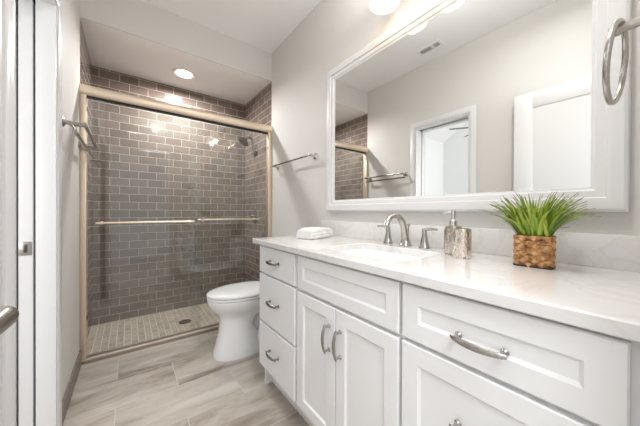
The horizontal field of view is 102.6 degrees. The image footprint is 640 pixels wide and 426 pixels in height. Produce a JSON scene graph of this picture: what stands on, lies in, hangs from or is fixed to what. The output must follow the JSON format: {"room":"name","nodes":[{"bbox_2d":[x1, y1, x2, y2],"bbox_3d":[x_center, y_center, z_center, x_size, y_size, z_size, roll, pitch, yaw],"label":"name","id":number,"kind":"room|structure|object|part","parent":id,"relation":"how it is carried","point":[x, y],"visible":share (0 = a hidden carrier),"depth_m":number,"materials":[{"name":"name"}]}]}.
{"room":"bathroom","nodes":[
{"label":"bathroom","id":0,"kind":"room"},
{"bbox_2d":[61,0,91,398],"bbox_3d":[-1.174,-0.310,1.033,0.100,2.804,3.349,0,0,-37],"label":"wall","id":1,"kind":"structure","parent":0,"point":[70,9],"depth_m":1.57,"materials":[{"name":"white paint"}]},
{"bbox_2d":[18,0,35,425],"bbox_3d":[-1.497,0.045,1.388,0.044,2.022,0.608,0,0,-37],"label":"door","id":2,"kind":"structure","parent":1,"relation":"in","point":[26,133],"depth_m":1.15,"materials":[{"name":"white paint"}]},
{"bbox_3d":[-1.318,0.159,1.148,0.040,0.062,0.004,0,0,-37],"label":"edge pull plate","id":3,"kind":"part","parent":2,"relation":"part of","materials":[{"name":"silver metal"}]},
{"bbox_2d":[2,0,61,425],"bbox_3d":[-1.062,0.018,0.978,0.014,2.108,0.710,0,0,-37],"label":"trim","id":4,"kind":"structure","parent":1,"relation":"attached to","point":[8,6],"depth_m":0.71,"materials":[{"name":"white paint"}]},
{"bbox_2d":[15,0,56,425],"bbox_3d":[-1.141,0.034,0.913,0.194,2.076,0.636,0,0,-37],"label":"trim","id":5,"kind":"structure","parent":1,"relation":"attached to","point":[45,10],"depth_m":1.18,"materials":[{"name":"white paint"}]},
{"bbox_2d":[62,350,80,425],"bbox_3d":[-1.486,1.015,1.541,0.010,0.105,0.649,0,0,-37],"label":"baseboard","id":6,"kind":"structure","parent":1,"relation":"attached to","point":[66,399],"depth_m":1.47,"materials":[{"name":"white wood"}]},
{"bbox_2d":[62,116,97,153],"bbox_3d":[-1.443,-0.453,1.558,0.097,0.080,0.612,0,0,-37],"label":"towel bar","id":7,"kind":"object","parent":1,"relation":"attached to","point":[81,143],"visible":0.95,"depth_m":1.41,"materials":[{"name":"silver metal"}]},
{"bbox_3d":[-1.440,-0.423,1.560,0.018,0.019,0.600,0,0,-37],"label":"rail","id":8,"kind":"part","parent":7,"relation":"part of","materials":[{"name":"silver metal"}]},
{"bbox_3d":[-1.411,-0.468,1.581,0.018,0.019,0.600,0,0,-37],"label":"rail","id":9,"kind":"part","parent":7,"relation":"part of","materials":[{"name":"silver metal"}]},
{"bbox_2d":[92,65,244,324],"bbox_3d":[-1.579,-0.292,2.884,1.668,2.744,0.100,0,0,-37],"label":"wall","id":10,"kind":"structure","parent":0,"point":[147,165],"depth_m":2.73,"materials":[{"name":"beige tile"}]},
{"bbox_2d":[80,18,270,104],"bbox_3d":[-1.327,-1.402,2.548,1.588,0.050,0.762,0,0,-37],"label":"ceiling","id":11,"kind":"structure","parent":0,"point":[109,48],"depth_m":2.38,"materials":[{"name":"white paint"}]},
{"bbox_2d":[172,68,195,79],"bbox_3d":[-1.346,-1.373,2.540,0.210,0.008,0.210,0,0,-37],"label":"recessed light","id":12,"kind":"object","parent":11,"relation":"in","point":[182,73],"visible":1,"depth_m":2.53,"materials":[{"name":"white plastic"}]},
{"bbox_2d":[80,0,271,80],"bbox_3d":[-1.094,-1.522,2.238,1.488,0.294,0.012,0,0,-37],"label":"wall","id":13,"kind":"structure","parent":0,"point":[138,18],"depth_m":2.15,"materials":[{"name":"white paint"}]},
{"bbox_2d":[63,303,308,425],"bbox_3d":[0.030,1.109,0.673,1.656,0.061,5.427,0,0,-37],"label":"floor","id":14,"kind":"structure","parent":0,"point":[180,382],"depth_m":1.60,"materials":[{"name":"tile"}]},
{"bbox_2d":[79,83,272,364],"bbox_3d":[-1.106,0.082,2.250,1.469,1.966,0.129,0,0,-38],"label":"shower door","id":15,"kind":"structure","parent":14,"relation":"on","point":[86,92],"depth_m":1.99,"materials":[{"name":"beige metal"}]},
{"bbox_3d":[-1.101,-0.866,2.245,1.468,0.069,0.074,0,0,-37],"label":"header rail","id":16,"kind":"part","parent":15,"relation":"part of","materials":[{"name":"beige metal"}]},
{"bbox_2d":[179,319,190,323],"bbox_3d":[-1.317,1.060,2.501,0.108,0.004,0.108,0,0,-37],"label":"shower drain","id":17,"kind":"object","parent":14,"relation":"on","point":[185,321],"visible":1,"depth_m":2.50,"materials":[{"name":"silver metal"}]},
{"bbox_2d":[206,281,260,361],"bbox_3d":[-0.526,0.687,2.079,0.733,0.765,0.430,0,0,-37],"label":"toilet","id":18,"kind":"object","parent":14,"relation":"on","point":[237,305],"visible":0.51,"depth_m":1.88,"materials":[{"name":"white ceramic"}]},
{"bbox_3d":[-0.618,0.625,2.010,0.505,0.017,0.368,0,0,-37],"label":"seat","id":19,"kind":"part","parent":18,"relation":"part of","materials":[{"name":"white ceramic"}]},
{"bbox_3d":[-0.612,0.606,2.014,0.518,0.056,0.368,0,0,-37],"label":"lid","id":20,"kind":"part","parent":18,"relation":"part of","materials":[{"name":"white ceramic"}]},
{"bbox_2d":[259,245,639,425],"bbox_3d":[0.273,0.637,1.140,0.584,0.882,1.510,0,0,-37],"label":"vanity cabinet","id":21,"kind":"object","parent":14,"relation":"on","point":[345,346],"visible":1,"depth_m":0.71,"materials":[{"name":"white paint"}]},
{"bbox_3d":[-0.152,1.003,1.757,0.522,0.140,0.018,0,0,-37],"label":"panel","id":22,"kind":"part","parent":21,"relation":"part of","materials":[{"name":"white paint"}]},
{"bbox_3d":[-0.271,0.787,1.413,0.040,0.017,0.124,0,0,-37],"label":"handle","id":23,"kind":"part","parent":21,"relation":"part of","materials":[{"name":"grey metal"}]},
{"bbox_3d":[-0.269,0.504,1.412,0.040,0.017,0.124,0,0,-37],"label":"handle","id":24,"kind":"part","parent":21,"relation":"part of","materials":[{"name":"grey metal"}]},
{"bbox_3d":[-0.268,0.275,1.410,0.040,0.017,0.124,0,0,-37],"label":"handle","id":25,"kind":"part","parent":21,"relation":"part of","materials":[{"name":"grey metal"}]},
{"bbox_3d":[-0.243,0.792,1.427,0.020,0.264,0.415,0,0,-37],"label":"drawer","id":26,"kind":"part","parent":21,"relation":"part of","materials":[{"name":"white paint"}]},
{"bbox_3d":[-0.242,0.509,1.425,0.020,0.282,0.415,0,0,-37],"label":"drawer","id":27,"kind":"part","parent":21,"relation":"part of","materials":[{"name":"white paint"}]},
{"bbox_3d":[-0.241,0.280,1.424,0.020,0.156,0.415,0,0,-37],"label":"drawer","id":28,"kind":"part","parent":21,"relation":"part of","materials":[{"name":"white paint"}]},
{"bbox_3d":[-0.019,0.651,1.127,0.020,0.552,0.281,0,0,-37],"label":"door","id":29,"kind":"part","parent":21,"relation":"part of","materials":[{"name":"white paint"}]},
{"bbox_3d":[0.021,0.503,1.023,0.040,0.118,0.017,0,0,-37],"label":"handle","id":30,"kind":"part","parent":21,"relation":"part of","materials":[{"name":"silver metal"}]},
{"bbox_3d":[0.062,0.503,0.969,0.040,0.118,0.017,0,0,-37],"label":"handle","id":31,"kind":"part","parent":21,"relation":"part of","materials":[{"name":"silver metal"}]},
{"bbox_3d":[0.155,0.653,0.894,0.020,0.552,0.290,0,0,-37],"label":"door","id":32,"kind":"part","parent":21,"relation":"part of","materials":[{"name":"white paint"}]},
{"bbox_2d":[252,235,639,342],"bbox_3d":[0.266,0.181,1.168,0.562,0.031,1.570,0,0,-37],"label":"countertop","id":33,"kind":"structure","parent":21,"relation":"on","point":[601,300],"depth_m":0.66,"materials":[{"name":"white stone"}]},
{"bbox_2d":[296,227,332,238],"bbox_3d":[-0.029,0.127,1.684,0.144,0.066,0.250,0,0,33],"label":"folded towel","id":34,"kind":"object","parent":33,"relation":"on","point":[307,232],"visible":1,"depth_m":1.60,"materials":[{"name":"white fabric"}]},
{"bbox_2d":[377,213,437,248],"bbox_3d":[0.377,0.082,1.253,0.193,0.167,0.346,0,0,-37],"label":"faucet","id":35,"kind":"object","parent":33,"relation":"on","point":[405,241],"visible":1,"depth_m":1.26,"materials":[{"name":"silver metal"}]},
{"bbox_3d":[0.366,0.120,1.377,0.048,0.088,0.048,0,0,-37],"label":"handle","id":36,"kind":"part","parent":35,"relation":"part of","materials":[{"name":"silver metal"}]},
{"bbox_3d":[0.378,0.082,1.251,0.191,0.167,0.058,0,0,-37],"label":"spout","id":37,"kind":"part","parent":35,"relation":"part of","materials":[{"name":"silver metal"}]},
{"bbox_3d":[0.492,0.122,1.208,0.048,0.088,0.048,0,0,-37],"label":"handle","id":38,"kind":"part","parent":35,"relation":"part of","materials":[{"name":"silver metal"}]},
{"bbox_3d":[0.507,0.077,1.184,0.019,0.016,0.078,0,0,-31],"label":"lever","id":39,"kind":"part","parent":35,"relation":"part of","materials":[{"name":"silver metal"}]},
{"bbox_2d":[442,210,461,254],"bbox_3d":[0.541,0.077,1.050,0.066,0.181,0.076,0,0,-37],"label":"soap dispenser","id":40,"kind":"object","parent":33,"relation":"on","point":[448,229],"visible":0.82,"depth_m":1.03,"materials":[{"name":"grey stone"}]},
{"bbox_2d":[444,225,461,254],"bbox_3d":[0.543,0.108,1.047,0.066,0.118,0.066,0,0,-37],"label":"bottle","id":41,"kind":"object","parent":40,"relation":"attached to","point":[448,229],"depth_m":1.03,"materials":[{"name":"beige stone"}]},
{"bbox_2d":[452,228,471,258],"bbox_3d":[0.531,0.113,0.960,0.062,0.110,0.062,0,0,-37],"label":"tumbler","id":42,"kind":"object","parent":33,"relation":"on","point":[461,237],"visible":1,"depth_m":0.94,"materials":[{"name":"grey stone"}]},
{"bbox_2d":[483,192,601,269],"bbox_3d":[0.704,0.050,0.817,0.252,0.240,0.278,0,0,-19],"label":"potted grass","id":43,"kind":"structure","parent":33,"relation":"on","point":[534,243],"depth_m":0.79,"materials":[{"name":"plant"}]},
{"bbox_3d":[0.683,0.165,0.819,0.085,0.008,0.103,0,0,-37],"label":"rim cord","id":44,"kind":"part","parent":43,"relation":"part of","materials":[{"name":"brown wicker"}]},
{"bbox_2d":[513,237,556,267],"bbox_3d":[0.683,0.121,0.819,0.086,0.098,0.104,0,0,-37],"label":"woven basket","id":45,"kind":"object","parent":43,"relation":"attached to","point":[533,252],"depth_m":0.79,"materials":[{"name":"wicker"}]},
{"bbox_3d":[0.684,0.075,0.819,0.086,0.009,0.104,0,0,-37],"label":"rim cord","id":46,"kind":"part","parent":43,"relation":"part of","materials":[{"name":"wicker"}]},
{"bbox_3d":[0.352,0.517,0.580,0.040,0.017,0.118,0,0,-37],"label":"handle","id":47,"kind":"part","parent":21,"relation":"part of","materials":[{"name":"silver metal"}]},
{"bbox_3d":[0.353,0.300,0.579,0.040,0.017,0.118,0,0,-37],"label":"handle","id":48,"kind":"part","parent":21,"relation":"part of","materials":[{"name":"silver metal"}]},
{"bbox_3d":[0.379,0.518,0.595,0.020,0.280,0.432,0,0,-37],"label":"drawer","id":49,"kind":"part","parent":21,"relation":"part of","materials":[{"name":"white paint"}]},
{"bbox_3d":[0.380,0.288,0.594,0.020,0.156,0.432,0,0,-37],"label":"drawer","id":50,"kind":"part","parent":21,"relation":"part of","materials":[{"name":"white paint"}]},
{"bbox_2d":[141,0,320,53],"bbox_3d":[-0.316,-1.679,1.197,1.488,0.060,2.605,0,0,-37],"label":"ceiling","id":51,"kind":"structure","parent":0,"point":[264,25],"depth_m":2.14,"materials":[{"name":"white paint"}]},
{"bbox_2d":[245,0,639,281],"bbox_3d":[0.668,-0.302,1.188,0.100,2.804,5.507,0,0,-37],"label":"wall","id":52,"kind":"structure","parent":0,"point":[333,31],"depth_m":2.07,"materials":[{"name":"white paint"}]},
{"bbox_2d":[239,137,256,155],"bbox_3d":[-0.825,-0.771,2.939,0.196,0.217,0.119,0,0,-37],"label":"shower","id":53,"kind":"object","parent":52,"relation":"attached to","point":[243,141],"visible":1,"depth_m":2.93,"materials":[{"name":"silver metal"}]},
{"bbox_3d":[-0.802,-0.785,2.964,0.125,0.189,0.021,0,0,-37],"label":"arm","id":54,"kind":"part","parent":53,"relation":"part of","materials":[{"name":"grey metal"}]},
{"bbox_2d":[250,210,257,223],"bbox_3d":[-0.785,0.043,2.992,0.066,0.164,0.172,0,0,-37],"label":"shower valve","id":55,"kind":"object","parent":52,"relation":"attached to","point":[255,213],"visible":0.81,"depth_m":2.98,"materials":[{"name":"silver metal"}]},
{"bbox_2d":[271,153,317,169],"bbox_3d":[-0.256,-0.456,2.278,0.074,0.052,0.690,0,0,-37],"label":"towel bar","id":56,"kind":"object","parent":52,"relation":"attached to","point":[314,155],"visible":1,"depth_m":2.14,"materials":[{"name":"silver metal"}]},
{"bbox_3d":[-0.276,-0.456,2.263,0.015,0.015,0.678,0,0,-37],"label":"rail","id":57,"kind":"part","parent":56,"relation":"part of","materials":[{"name":"grey metal"}]},
{"bbox_3d":[-0.065,-0.453,2.023,0.074,0.052,0.052,0,0,-37],"label":"post","id":58,"kind":"part","parent":56,"relation":"part of","materials":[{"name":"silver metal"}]},
{"bbox_2d":[370,0,399,14],"bbox_3d":[0.421,-1.179,1.259,0.211,0.195,0.360,0,0,-37],"label":"vanity light","id":59,"kind":"object","parent":52,"relation":"attached to","point":[381,7],"visible":1,"depth_m":1.38,"materials":[{"name":"white glass"}]},
{"bbox_2d":[326,0,631,211],"bbox_3d":[0.483,-0.518,1.326,0.031,1.020,1.432,0,0,-37],"label":"wall mirror","id":60,"kind":"object","parent":52,"relation":"attached to","point":[460,105],"visible":0.97,"depth_m":1.07,"materials":[{"name":"white paint"}]},
{"bbox_2d":[321,220,639,271],"bbox_3d":[0.484,0.113,1.331,0.021,0.105,1.570,0,0,-37],"label":"backsplash","id":61,"kind":"structure","parent":52,"relation":"attached to","point":[609,251],"depth_m":0.88,"materials":[{"name":"white stone"}]},
{"bbox_3d":[0.428,-0.298,0.230,1.631,2.804,0.115,0,0,-37],"label":"wall","id":62,"kind":"structure","parent":0,"visible":0},
{"bbox_2d":[0,0,18,425],"bbox_3d":[-0.368,0.054,0.190,0.090,2.028,0.745,0,0,-37],"label":"door","id":63,"kind":"structure","parent":62,"relation":"in","point":[9,315],"depth_m":0.48,"materials":[{"name":"white paint"}]},
{"bbox_3d":[-0.463,0.166,0.347,0.054,0.066,0.154,0,0,-37],"label":"lever","id":64,"kind":"part","parent":63,"relation":"part of","materials":[{"name":"silver metal"}]},
{"bbox_2d":[602,16,639,105],"bbox_3d":[0.647,-0.324,0.521,0.168,0.182,0.088,0,0,-37],"label":"towel ring","id":65,"kind":"object","parent":62,"relation":"attached to","point":[621,27],"visible":1,"depth_m":0.53,"materials":[{"name":"silver metal"}]},
{"bbox_3d":[0.648,-0.389,0.519,0.054,0.054,0.085,0,0,-37],"label":"post","id":66,"kind":"part","parent":65,"relation":"part of","materials":[{"name":"silver metal"}]}
]}

